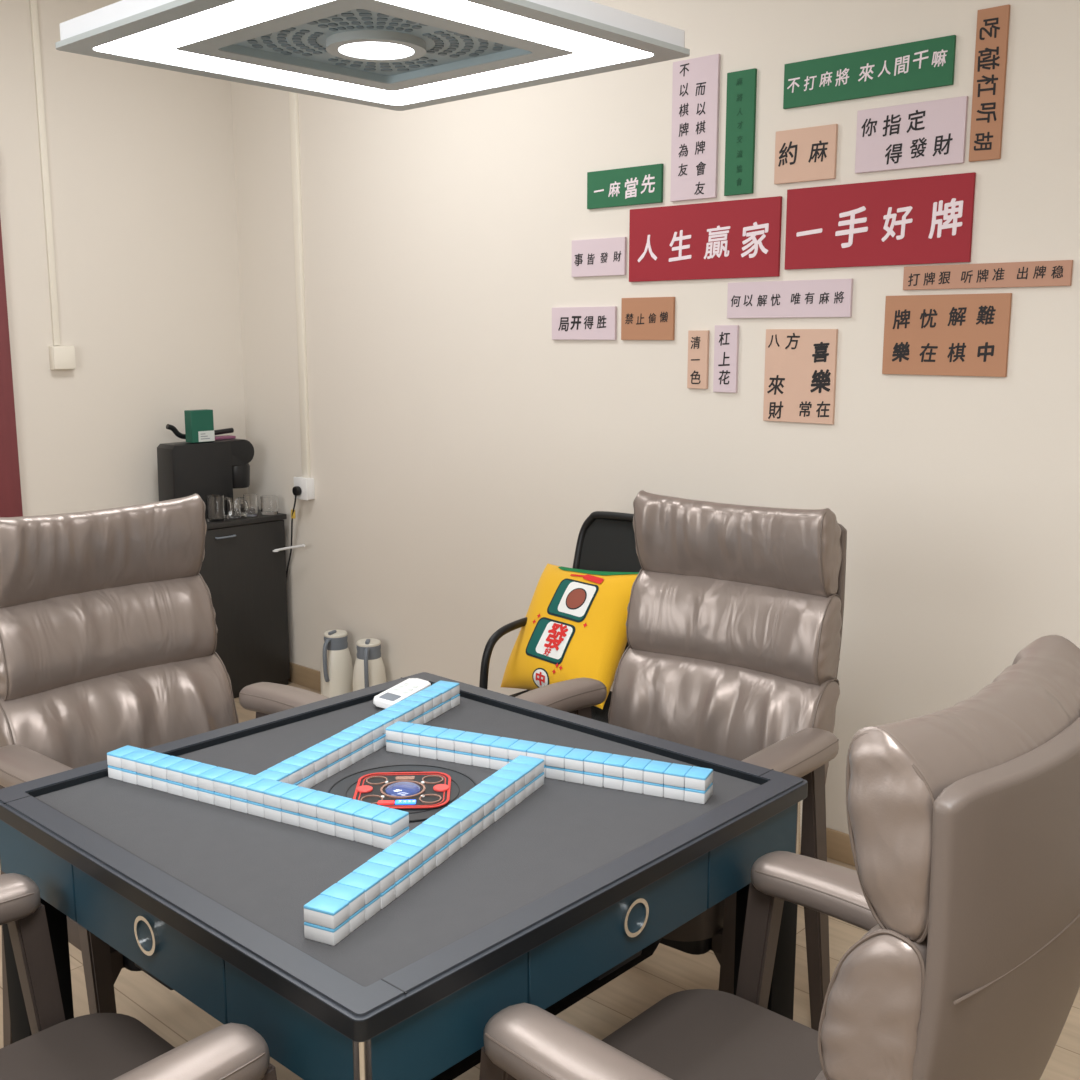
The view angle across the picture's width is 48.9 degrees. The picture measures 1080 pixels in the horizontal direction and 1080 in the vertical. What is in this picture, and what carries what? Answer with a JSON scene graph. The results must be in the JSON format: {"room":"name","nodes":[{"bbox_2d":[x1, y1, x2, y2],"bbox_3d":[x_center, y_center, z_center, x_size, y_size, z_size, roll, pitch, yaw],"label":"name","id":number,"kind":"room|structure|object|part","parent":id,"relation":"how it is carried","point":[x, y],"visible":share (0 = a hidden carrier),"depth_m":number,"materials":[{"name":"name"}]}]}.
{"room":"mahjong room","nodes":[
{"label":"mahjong room","id":0,"kind":"room"},
{"bbox_2d":[0,0,247,515],"bbox_3d":[-2.851,-0.559,3.595,0.100,3.100,4.475,9,13,42],"label":"wall","id":1,"kind":"structure","parent":0,"point":[141,170],"depth_m":4.71,"materials":[{"name":"paint"}]},
{"bbox_2d":[0,218,22,516],"bbox_3d":[-2.357,-0.276,4.094,0.030,2.170,1.116,9,13,42],"label":"door","id":2,"kind":"structure","parent":1,"relation":"in","point":[10,486],"depth_m":4.45,"materials":[{"name":"red wood"}]},
{"bbox_2d":[29,0,59,345],"bbox_3d":[-1.862,-1.454,4.450,0.012,1.430,0.024,9,13,42],"label":"cable trunking","id":3,"kind":"object","parent":1,"relation":"attached to","point":[33,3],"visible":1,"depth_m":4.46,"materials":[{"name":"white plastic"}]},
{"bbox_2d":[49,346,75,369],"bbox_3d":[-1.843,-0.704,4.583,0.036,0.090,0.090,9,13,42],"label":"wall plate","id":4,"kind":"object","parent":1,"relation":"attached to","point":[61,357],"visible":1,"depth_m":4.56,"materials":[{"name":"white plastic"}]},
{"bbox_2d":[0,681,1079,1079],"bbox_3d":[-0.537,1.270,1.828,6.087,0.100,4.375,9,13,42],"label":"floor","id":5,"kind":"structure","parent":0,"point":[669,970],"depth_m":2.75,"materials":[{"name":"brown wood"}]},
{"bbox_2d":[0,873,276,1079],"bbox_3d":[-0.704,0.701,1.446,0.694,1.152,0.653,9,13,42],"label":"armchair","id":6,"kind":"object","parent":5,"relation":"on","point":[97,1046],"visible":1,"depth_m":1.73,"materials":[{"name":"beige leather"}]},
{"bbox_3d":[-0.887,0.553,1.665,0.098,0.072,0.367,9,13,42],"label":"armrest","id":7,"kind":"part","parent":6,"relation":"part of","materials":[{"name":"beige leather"}]},
{"bbox_3d":[-0.754,0.874,1.865,0.042,0.668,0.111,9,13,42],"label":"leg","id":8,"kind":"part","parent":6,"relation":"part of","materials":[{"name":"beige wood"}]},
{"bbox_3d":[-0.663,0.835,1.515,0.520,0.093,0.530,9,13,42],"label":"seat","id":9,"kind":"part","parent":6,"relation":"part of","materials":[{"name":"leather"}]},
{"bbox_3d":[-0.448,0.622,1.269,0.098,0.072,0.367,9,13,42],"label":"armrest","id":10,"kind":"part","parent":6,"relation":"part of","materials":[{"name":"beige leather"}]},
{"bbox_3d":[-0.317,0.942,1.471,0.042,0.668,0.111,9,13,42],"label":"leg","id":11,"kind":"part","parent":6,"relation":"part of","materials":[{"name":"beige wood"}]},
{"bbox_2d":[0,494,328,1046],"bbox_3d":[-0.794,0.514,2.520,0.653,1.152,0.694,9,13,42],"label":"armchair","id":12,"kind":"object","parent":5,"relation":"on","point":[108,627],"visible":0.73,"depth_m":2.57,"materials":[{"name":"beige leather"}]},
{"bbox_3d":[-1.065,0.779,2.411,0.165,0.668,0.042,9,13,42],"label":"leg","id":13,"kind":"part","parent":12,"relation":"part of","materials":[{"name":"beige wood"}]},
{"bbox_3d":[-0.955,0.451,2.249,0.367,0.072,0.098,9,13,42],"label":"armrest","id":14,"kind":"part","parent":12,"relation":"part of","materials":[{"name":"beige leather"}]},
{"bbox_3d":[-0.943,0.715,2.287,0.345,0.053,0.026,9,13,42],"label":"rail","id":15,"kind":"part","parent":12,"relation":"part of","materials":[{"name":"beige wood"}]},
{"bbox_3d":[-0.810,0.819,2.181,0.111,0.668,0.042,9,13,42],"label":"leg","id":16,"kind":"part","parent":12,"relation":"part of","materials":[{"name":"beige wood"}]},
{"bbox_2d":[0,494,206,607],"bbox_3d":[-0.970,0.020,2.598,0.138,0.205,0.497,9,13,42],"label":"cushion","id":17,"kind":"object","parent":12,"relation":"on","point":[84,559],"depth_m":2.58,"materials":[{"name":"beige leather"}]},
{"bbox_2d":[0,575,217,699],"bbox_3d":[-0.967,0.205,2.628,0.140,0.205,0.512,9,13,42],"label":"cushion","id":18,"kind":"object","parent":12,"relation":"on","point":[95,639],"depth_m":2.60,"materials":[{"name":"beige leather"}]},
{"bbox_3d":[-0.616,0.770,2.399,0.028,0.095,0.580,9,13,42],"label":"cross rail","id":19,"kind":"part","parent":12,"relation":"part of","materials":[{"name":"black wood"}]},
{"bbox_2d":[0,653,238,768],"bbox_3d":[-0.930,0.441,2.634,0.186,0.307,0.537,9,13,42],"label":"cushion","id":20,"kind":"object","parent":12,"relation":"on","point":[74,720],"depth_m":2.58,"materials":[{"name":"beige leather"}]},
{"bbox_3d":[-0.745,0.724,2.511,0.460,0.038,0.500,9,13,42],"label":"seat","id":21,"kind":"part","parent":12,"relation":"part of","materials":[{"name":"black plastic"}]},
{"bbox_3d":[-0.664,0.704,2.841,0.165,0.668,0.042,9,13,42],"label":"leg","id":22,"kind":"part","parent":12,"relation":"part of","materials":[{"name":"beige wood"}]},
{"bbox_3d":[-0.552,0.376,2.682,0.367,0.072,0.098,9,13,42],"label":"armrest","id":23,"kind":"part","parent":12,"relation":"part of","materials":[{"name":"beige leather"}]},
{"bbox_2d":[199,509,289,697],"bbox_3d":[-1.368,0.278,5.039,0.328,0.757,0.525,9,13,42],"label":"base cabinet","id":24,"kind":"object","parent":5,"relation":"on","point":[246,581],"visible":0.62,"depth_m":4.99,"materials":[{"name":"black wood"}]},
{"bbox_2d":[157,424,258,518],"bbox_3d":[-1.384,-0.295,4.968,0.124,0.395,0.415,9,13,42],"label":"coffee machine","id":25,"kind":"object","parent":24,"relation":"on","point":[185,469],"visible":0.7,"depth_m":4.88,"materials":[{"name":"black plastic"}]},
{"bbox_2d":[184,409,214,442],"bbox_3d":[-1.398,-0.469,4.875,0.051,0.130,0.104,9,13,42],"label":"box","id":26,"kind":"object","parent":25,"relation":"on","point":[199,424],"visible":1,"depth_m":4.85,"materials":[{"name":"teal cardboard"}]},
{"bbox_3d":[-1.370,-0.427,4.877,0.001,0.043,0.074,9,13,42],"label":"label panel","id":27,"kind":"part","parent":26,"relation":"part of","materials":[{"name":"white paper"}]},
{"bbox_3d":[-1.418,-0.459,4.955,0.022,0.067,0.309,9,13,42],"label":"lever","id":28,"kind":"part","parent":25,"relation":"part of","materials":[{"name":"black plastic"}]},
{"bbox_2d":[215,435,235,439],"bbox_3d":[-1.354,-0.432,5.012,0.055,0.011,0.125,9,13,42],"label":"box","id":29,"kind":"object","parent":25,"relation":"on","point":[224,436],"visible":0.56,"depth_m":5.01,"materials":[{"name":"pink"}]},
{"bbox_3d":[-1.298,-0.277,5.067,0.120,0.101,0.120,9,13,42],"label":"spout","id":30,"kind":"part","parent":25,"relation":"part of","materials":[{"name":"black plastic"}]},
{"bbox_2d":[206,494,232,521],"bbox_3d":[-1.323,-0.132,4.877,0.072,0.105,0.096,9,13,41],"label":"glass mug","id":31,"kind":"object","parent":24,"relation":"on","point":[215,508],"visible":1,"depth_m":4.84,"materials":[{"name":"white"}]},
{"bbox_3d":[-1.282,-0.134,4.884,0.034,0.082,0.009,-3,10,-19],"label":"handle","id":32,"kind":"part","parent":31,"relation":"part of","materials":[{"name":"clear glass"}]},
{"bbox_3d":[-1.283,-0.012,4.852,0.020,0.008,0.094,9,13,42],"label":"handle","id":33,"kind":"part","parent":24,"relation":"part of","materials":[{"name":"grey metal"}]},
{"bbox_2d":[226,497,248,518],"bbox_3d":[-1.260,-0.134,4.943,0.090,0.085,0.058,-2,10,-13],"label":"glass mug","id":34,"kind":"object","parent":24,"relation":"on","point":[236,502],"visible":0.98,"depth_m":4.92,"materials":[{"name":"white"}]},
{"bbox_3d":[-1.232,-0.135,4.950,0.034,0.068,0.009,-2,10,-13],"label":"handle","id":35,"kind":"part","parent":34,"relation":"part of","materials":[{"name":"clear glass"}]},
{"bbox_2d":[240,494,257,516],"bbox_3d":[-1.234,-0.145,4.989,0.090,0.092,0.058,-4,11,-22],"label":"glass mug","id":36,"kind":"object","parent":24,"relation":"on","point":[251,499],"visible":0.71,"depth_m":4.97,"materials":[{"name":"white"}]},
{"bbox_2d":[260,495,277,514],"bbox_3d":[-1.154,-0.149,5.061,0.072,0.075,0.072,6,11,31],"label":"glass mug","id":37,"kind":"object","parent":24,"relation":"on","point":[269,503],"visible":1,"depth_m":5.03,"materials":[{"name":"white"}]},
{"bbox_2d":[273,544,304,551],"bbox_3d":[-1.061,0.034,5.010,0.167,0.045,0.026,5,11,27],"label":"rod","id":38,"kind":"object","parent":24,"relation":"attached to","point":[302,545],"visible":1,"depth_m":5.01,"materials":[{"name":"white plastic"}]},
{"bbox_2d":[320,630,352,697],"bbox_3d":[-0.834,0.527,4.869,0.134,0.324,0.137,-4,11,-21],"label":"thermos jug","id":39,"kind":"object","parent":5,"relation":"on","point":[336,670],"visible":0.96,"depth_m":4.82,"materials":[{"name":"beige"}]},
{"bbox_3d":[-0.860,0.487,4.802,0.017,0.176,0.054,4,11,22],"label":"handle","id":40,"kind":"part","parent":39,"relation":"part of","materials":[{"name":"grey plastic"}]},
{"bbox_3d":[-0.835,0.382,4.846,0.096,0.015,0.096,4,11,22],"label":"lid","id":41,"kind":"part","parent":39,"relation":"part of","materials":[{"name":"beige plastic"}]},
{"bbox_2d":[353,638,386,690],"bbox_3d":[-0.680,0.551,4.730,0.135,0.324,0.136,9,14,43],"label":"thermos jug","id":42,"kind":"object","parent":5,"relation":"on","point":[369,669],"visible":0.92,"depth_m":4.67,"materials":[{"name":"beige plastic"}]},
{"bbox_3d":[-0.679,0.512,4.657,0.017,0.176,0.054,0,10,0],"label":"handle","id":43,"kind":"part","parent":42,"relation":"part of","materials":[{"name":"grey plastic"}]},
{"bbox_3d":[-0.680,0.406,4.706,0.096,0.015,0.096,0,10,0],"label":"lid","id":44,"kind":"part","parent":42,"relation":"part of","materials":[{"name":"beige plastic"}]},
{"bbox_2d":[0,672,807,1079],"bbox_3d":[-0.226,0.788,2.023,0.961,0.782,0.961,9,13,42],"label":"table","id":45,"kind":"object","parent":5,"relation":"on","point":[576,885],"visible":0.76,"depth_m":1.71,"materials":[{"name":"grey"}]},
{"bbox_3d":[-0.839,0.868,2.010,0.077,0.630,0.077,9,13,42],"label":"leg","id":46,"kind":"part","parent":45,"relation":"part of","materials":[{"name":"black"}]},
{"bbox_3d":[-0.535,0.537,1.615,0.055,0.055,0.007,9,13,42],"label":"ring handle","id":47,"kind":"part","parent":45,"relation":"part of","materials":[{"name":"silver metal"}]},
{"bbox_3d":[-0.539,0.542,1.634,0.914,0.104,0.016,9,13,42],"label":"panel","id":48,"kind":"part","parent":45,"relation":"part of","materials":[{"name":"teal paint"}]},
{"bbox_3d":[-0.198,0.596,1.324,0.017,0.104,0.017,9,13,42],"label":"corner trim","id":49,"kind":"part","parent":45,"relation":"part of","materials":[{"name":"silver metal"}]},
{"bbox_2d":[373,678,430,708],"bbox_3d":[-0.284,0.317,2.458,0.053,0.020,0.165,4,11,23],"label":"remote control","id":50,"kind":"object","parent":45,"relation":"on","point":[410,686],"visible":0.84,"depth_m":2.44,"materials":[{"name":"white plastic"}]},
{"bbox_3d":[-0.226,0.414,1.958,0.192,0.004,0.192,9,13,42],"label":"control plate","id":51,"kind":"part","parent":45,"relation":"part of","materials":[{"name":"black"}]},
{"bbox_3d":[-0.228,0.403,2.009,0.032,0.002,0.015,0,10,-2],"label":"maker plate","id":52,"kind":"part","parent":45,"relation":"part of","materials":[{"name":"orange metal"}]},
{"bbox_2d":[107,680,712,945],"bbox_3d":[-0.239,0.395,1.960,0.952,0.045,0.918,5,11,26],"label":"tiles","id":53,"kind":"structure","parent":45,"relation":"on","point":[326,911],"depth_m":1.92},
{"bbox_3d":[0.115,0.537,1.662,0.016,0.104,0.914,9,13,42],"label":"panel","id":54,"kind":"part","parent":45,"relation":"part of","materials":[{"name":"teal paint"}]},
{"bbox_3d":[0.133,0.529,1.665,0.007,0.055,0.055,9,13,42],"label":"ring handle","id":55,"kind":"part","parent":45,"relation":"part of","materials":[{"name":"silver metal"}]},
{"bbox_3d":[0.386,0.859,2.062,0.077,0.630,0.077,9,13,42],"label":"leg","id":56,"kind":"part","parent":45,"relation":"part of","materials":[{"name":"black metal"}]},
{"bbox_3d":[0.430,0.479,1.998,0.017,0.104,0.017,9,13,42],"label":"corner trim","id":57,"kind":"part","parent":45,"relation":"part of","materials":[{"name":"silver metal"}]},
{"bbox_2d":[479,511,641,722],"bbox_3d":[0.174,0.436,3.501,0.561,0.972,0.504,9,13,42],"label":"chair","id":58,"kind":"object","parent":5,"relation":"on","point":[606,542],"visible":0.24,"depth_m":3.68,"materials":[{"name":"black metal"}]},
{"bbox_3d":[-0.041,0.562,3.683,0.031,0.661,0.447,9,13,42],"label":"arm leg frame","id":59,"kind":"part","parent":58,"relation":"part of","materials":[{"name":"black metal"}]},
{"bbox_3d":[0.128,0.504,3.462,0.490,0.040,0.360,9,13,42],"label":"seat","id":60,"kind":"part","parent":58,"relation":"part of","materials":[{"name":"grey leather"}]},
{"bbox_2d":[501,563,638,708],"bbox_3d":[0.098,0.273,3.533,0.257,0.394,0.476,-9,13,-41],"label":"throw pillow","id":61,"kind":"object","parent":58,"relation":"on","point":[575,627],"visible":0.88,"depth_m":3.46,"materials":[{"name":"yellow fabric"}]},
{"bbox_3d":[0.284,0.220,3.586,0.550,0.576,0.166,9,13,42],"label":"frame","id":62,"kind":"part","parent":58,"relation":"part of","materials":[{"name":"black metal"}]},
{"bbox_3d":[0.297,0.194,3.596,0.512,0.475,0.138,9,13,42],"label":"backrest","id":63,"kind":"part","parent":58,"relation":"part of","materials":[{"name":"black fabric"}]},
{"bbox_2d":[516,490,846,1030],"bbox_3d":[0.291,0.503,2.582,0.694,1.152,0.653,8,13,38],"label":"armchair","id":64,"kind":"object","parent":5,"relation":"on","point":[734,623],"visible":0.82,"depth_m":2.63,"materials":[{"name":"leather"}]},
{"bbox_3d":[0.024,0.372,2.704,0.098,0.072,0.367,8,13,38],"label":"armrest","id":65,"kind":"part","parent":64,"relation":"part of","materials":[{"name":"beige leather"}]},
{"bbox_3d":[0.119,0.698,2.879,0.042,0.668,0.165,8,13,38],"label":"leg","id":66,"kind":"part","parent":64,"relation":"part of","materials":[{"name":"beige wood"}]},
{"bbox_3d":[0.250,0.714,2.566,0.500,0.038,0.460,8,13,38],"label":"seat","id":67,"kind":"part","parent":64,"relation":"part of","materials":[{"name":"black plastic"}]},
{"bbox_3d":[0.141,0.764,2.436,0.580,0.095,0.028,8,13,38],"label":"cross rail","id":68,"kind":"part","parent":64,"relation":"part of","materials":[{"name":"black wood"}]},
{"bbox_2d":[608,648,839,783],"bbox_3d":[0.406,0.427,2.715,0.537,0.307,0.186,8,13,38],"label":"cushion","id":69,"kind":"object","parent":64,"relation":"on","point":[728,706],"depth_m":2.65,"materials":[{"name":"beige leather"}]},
{"bbox_3d":[0.367,0.807,2.249,0.042,0.668,0.111,8,13,38],"label":"leg","id":70,"kind":"part","parent":64,"relation":"part of","materials":[{"name":"beige wood"}]},
{"bbox_3d":[0.253,0.654,2.559,0.520,0.093,0.530,8,13,38],"label":"seat","id":71,"kind":"part","parent":64,"relation":"part of","materials":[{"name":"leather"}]},
{"bbox_2d":[626,570,841,684],"bbox_3d":[0.438,0.191,2.714,0.512,0.205,0.140,8,13,38],"label":"cushion","id":72,"kind":"object","parent":64,"relation":"on","point":[720,627],"depth_m":2.67,"materials":[{"name":"beige leather"}]},
{"bbox_2d":[633,490,841,596],"bbox_3d":[0.440,0.005,2.685,0.497,0.205,0.138,8,13,38],"label":"cushion","id":73,"kind":"object","parent":64,"relation":"on","point":[734,550],"depth_m":2.65,"materials":[{"name":"beige leather"}]},
{"bbox_3d":[0.490,0.436,2.338,0.098,0.072,0.367,8,13,38],"label":"armrest","id":74,"kind":"part","parent":64,"relation":"part of","materials":[{"name":"beige leather"}]},
{"bbox_3d":[0.582,0.761,2.515,0.042,0.668,0.165,8,13,38],"label":"leg","id":75,"kind":"part","parent":64,"relation":"part of","materials":[{"name":"beige wood"}]},
{"bbox_2d":[479,635,1079,1079],"bbox_3d":[0.317,0.689,1.516,0.653,1.152,0.694,9,13,42],"label":"armchair","id":76,"kind":"object","parent":5,"relation":"on","point":[963,818],"visible":1,"depth_m":1.16,"materials":[{"name":"beige leather"}]},
{"bbox_3d":[-0.067,0.935,1.509,0.111,0.668,0.042,9,13,42],"label":"leg","id":77,"kind":"part","parent":76,"relation":"part of","materials":[{"name":"beige wood"}]},
{"bbox_3d":[0.076,0.613,1.318,0.367,0.072,0.098,9,13,42],"label":"armrest","id":78,"kind":"part","parent":76,"relation":"part of","materials":[{"name":"beige leather"}]},
{"bbox_3d":[0.272,0.824,1.582,0.530,0.093,0.520,9,13,42],"label":"seat","id":79,"kind":"part","parent":76,"relation":"part of","materials":[{"name":"leather"}]},
{"bbox_3d":[0.334,0.861,1.939,0.111,0.668,0.042,9,13,42],"label":"leg","id":80,"kind":"part","parent":76,"relation":"part of","materials":[{"name":"beige wood"}]},
{"bbox_3d":[0.478,0.538,1.751,0.367,0.072,0.098,9,13,42],"label":"armrest","id":81,"kind":"part","parent":76,"relation":"part of","materials":[{"name":"beige leather"}]},
{"bbox_2d":[815,1070,825,1079],"bbox_3d":[0.453,0.658,1.385,0.186,0.307,0.537,9,13,42],"label":"cushion","id":82,"kind":"object","parent":76,"relation":"on","point":[822,1075],"depth_m":1.28,"materials":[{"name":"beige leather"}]},
{"bbox_2d":[820,924,926,1079],"bbox_3d":[0.491,0.434,1.311,0.140,0.205,0.512,9,13,42],"label":"cushion","id":83,"kind":"object","parent":76,"relation":"on","point":[873,1019],"depth_m":1.12,"materials":[{"name":"beige leather"}]},
{"bbox_2d":[848,635,1079,940],"bbox_3d":[0.493,0.249,1.277,0.138,0.205,0.497,9,13,42],"label":"cushion","id":84,"kind":"object","parent":76,"relation":"on","point":[945,805],"depth_m":1.11,"materials":[{"name":"beige leather"}]},
{"bbox_2d":[231,0,1079,833],"bbox_3d":[0.938,-0.496,3.230,6.187,3.100,0.100,9,13,42],"label":"wall","id":85,"kind":"structure","parent":0,"point":[460,450],"depth_m":3.78,"materials":[{"name":"paint"}]},
{"bbox_2d":[286,486,301,578],"bbox_3d":[-1.061,0.015,5.058,0.029,0.509,0.200,-7,12,-36],"label":"power cord","id":86,"kind":"object","parent":85,"relation":"attached to","point":[296,490],"visible":0.9,"depth_m":4.99,"materials":[{"name":"black"}]},
{"bbox_3d":[-1.064,0.026,5.068,0.020,0.483,0.183,-6,12,-32],"label":"cord","id":87,"kind":"part","parent":86,"relation":"part of","materials":[{"name":"black plastic"}]},
{"bbox_2d":[289,92,310,477],"bbox_3d":[-0.979,-1.236,4.806,0.040,1.980,0.016,9,13,42],"label":"cable trunking","id":88,"kind":"object","parent":85,"relation":"attached to","point":[293,97],"visible":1,"depth_m":4.83,"materials":[{"name":"white plastic"}]},
{"bbox_2d":[293,477,314,499],"bbox_3d":[-0.988,-0.217,4.973,0.092,0.092,0.042,9,13,42],"label":"wall socket","id":89,"kind":"object","parent":85,"relation":"attached to","point":[306,485],"visible":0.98,"depth_m":4.95,"materials":[{"name":"white plastic"}]},
{"bbox_2d":[288,662,854,865],"bbox_3d":[0.937,0.902,3.396,6.087,0.088,0.012,9,13,42],"label":"baseboard","id":90,"kind":"structure","parent":85,"relation":"attached to","point":[838,843],"depth_m":3.47,"materials":[{"name":"brown wood"}]},
{"bbox_2d":[552,306,616,339],"bbox_3d":[0.141,-0.704,3.859,0.270,0.105,0.011,9,13,42],"label":"wall sign","id":91,"kind":"object","parent":85,"relation":"attached to","point":[568,323],"visible":1,"depth_m":3.85,"materials":[{"name":"white"}]},
{"bbox_2d":[572,237,626,276],"bbox_3d":[0.186,-0.901,3.783,0.220,0.116,0.011,9,13,42],"label":"wall sign","id":92,"kind":"object","parent":85,"relation":"attached to","point":[602,256],"visible":1,"depth_m":3.77,"materials":[{"name":"white"}]},
{"bbox_2d":[587,164,662,208],"bbox_3d":[0.261,-1.094,3.680,0.294,0.113,0.011,9,13,42],"label":"wall sign","id":93,"kind":"object","parent":85,"relation":"attached to","point":[638,185],"visible":1,"depth_m":3.67,"materials":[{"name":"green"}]},
{"bbox_2d":[621,297,674,339],"bbox_3d":[0.334,-0.686,3.683,0.202,0.130,0.011,9,13,42],"label":"wall sign","id":94,"kind":"object","parent":85,"relation":"attached to","point":[646,318],"visible":1,"depth_m":3.68,"materials":[{"name":"orange"}]},
{"bbox_2d":[670,54,719,201],"bbox_3d":[0.454,-1.204,3.481,0.162,0.397,0.011,9,13,42],"label":"wall sign","id":95,"kind":"object","parent":85,"relation":"attached to","point":[696,81],"visible":1,"depth_m":3.47,"materials":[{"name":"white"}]},
{"bbox_2d":[687,330,708,388],"bbox_3d":[0.476,-0.543,3.575,0.071,0.173,0.011,9,13,42],"label":"wall sign","id":96,"kind":"object","parent":85,"relation":"attached to","point":[698,340],"visible":1,"depth_m":3.57,"materials":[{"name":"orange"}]},
{"bbox_2d":[629,196,781,281],"bbox_3d":[0.477,-0.884,3.515,0.536,0.219,0.011,9,13,42],"label":"wall sign","id":97,"kind":"object","parent":85,"relation":"attached to","point":[734,238],"visible":1,"depth_m":3.50,"materials":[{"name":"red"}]},
{"bbox_2d":[713,325,738,392],"bbox_3d":[0.549,-0.535,3.508,0.080,0.196,0.011,9,13,42],"label":"wall sign","id":98,"kind":"object","parent":85,"relation":"attached to","point":[726,338],"visible":1,"depth_m":3.50,"materials":[{"name":"white"}]},
{"bbox_2d":[724,68,756,195],"bbox_3d":[0.570,-1.159,3.381,0.094,0.338,0.011,9,13,42],"label":"wall sign","id":99,"kind":"object","parent":85,"relation":"attached to","point":[741,85],"visible":1,"depth_m":3.38,"materials":[{"name":"green"}]},
{"bbox_2d":[727,279,852,317],"bbox_3d":[0.697,-0.678,3.345,0.397,0.102,0.011,9,13,42],"label":"wall sign","id":100,"kind":"object","parent":85,"relation":"attached to","point":[826,297],"visible":1,"depth_m":3.33,"materials":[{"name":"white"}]},
{"bbox_2d":[763,329,837,423],"bbox_3d":[0.732,-0.463,3.350,0.224,0.261,0.011,9,13,42],"label":"wall sign","id":101,"kind":"object","parent":85,"relation":"attached to","point":[800,364],"visible":1,"depth_m":3.34,"materials":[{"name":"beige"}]},
{"bbox_2d":[774,124,837,183],"bbox_3d":[0.727,-1.056,3.253,0.187,0.141,0.011,9,13,42],"label":"wall sign","id":102,"kind":"object","parent":85,"relation":"attached to","point":[810,153],"visible":1,"depth_m":3.25,"materials":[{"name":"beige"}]},
{"bbox_2d":[783,35,955,108],"bbox_3d":[0.851,-1.220,3.108,0.482,0.117,0.011,9,13,42],"label":"wall sign","id":103,"kind":"object","parent":85,"relation":"attached to","point":[929,63],"visible":1,"depth_m":3.09,"materials":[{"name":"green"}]},
{"bbox_2d":[785,172,975,269],"bbox_3d":[0.885,-0.837,3.143,0.531,0.217,0.011,9,13,42],"label":"wall sign","id":104,"kind":"object","parent":85,"relation":"attached to","point":[920,220],"visible":1,"depth_m":3.12,"materials":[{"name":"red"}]},
{"bbox_2d":[855,96,967,173],"bbox_3d":[0.949,-1.038,3.049,0.296,0.159,0.011,9,13,42],"label":"wall sign","id":105,"kind":"object","parent":85,"relation":"attached to","point":[927,133],"visible":1,"depth_m":3.04,"materials":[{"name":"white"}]},
{"bbox_2d":[882,293,1011,376],"bbox_3d":[1.040,-0.527,3.053,0.331,0.205,0.011,9,13,42],"label":"wall sign","id":106,"kind":"object","parent":85,"relation":"attached to","point":[949,334],"visible":1,"depth_m":3.04,"materials":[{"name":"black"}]},
{"bbox_2d":[903,260,1072,289],"bbox_3d":[1.109,-0.660,2.966,0.424,0.060,0.011,9,13,42],"label":"wall sign","id":107,"kind":"object","parent":85,"relation":"attached to","point":[1058,272],"visible":1,"depth_m":2.95,"materials":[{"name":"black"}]},
{"bbox_2d":[969,4,1010,161],"bbox_3d":[1.097,-1.112,2.898,0.077,0.355,0.011,9,13,42],"label":"wall sign","id":108,"kind":"object","parent":85,"relation":"attached to","point":[992,30],"visible":1,"depth_m":2.89,"materials":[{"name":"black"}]},
{"bbox_3d":[-0.537,-1.686,1.315,6.087,0.100,4.375,9,13,42],"label":"ceiling","id":109,"kind":"structure","parent":0,"visible":0},
{"bbox_2d":[55,0,689,110],"bbox_3d":[-0.243,-1.203,1.683,0.670,0.970,0.670,9,13,42],"label":"pendant lamp","id":110,"kind":"object","parent":109,"relation":"hanging from","point":[397,55],"visible":1,"depth_m":1.73,"materials":[{"name":"white plastic"}]},
{"bbox_2d":[219,9,531,82],"bbox_3d":[-0.243,-0.737,1.763,0.341,0.019,0.341,9,13,42],"label":"fan grille","id":111,"kind":"object","parent":110,"relation":"attached to","point":[363,45],"depth_m":1.77,"materials":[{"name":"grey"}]},
{"bbox_3d":[-0.243,-0.734,1.764,0.148,0.014,0.148,9,13,42],"label":"downlight trim","id":112,"kind":"part","parent":110,"relation":"part of","materials":[{"name":"grey plastic"}]}
]}

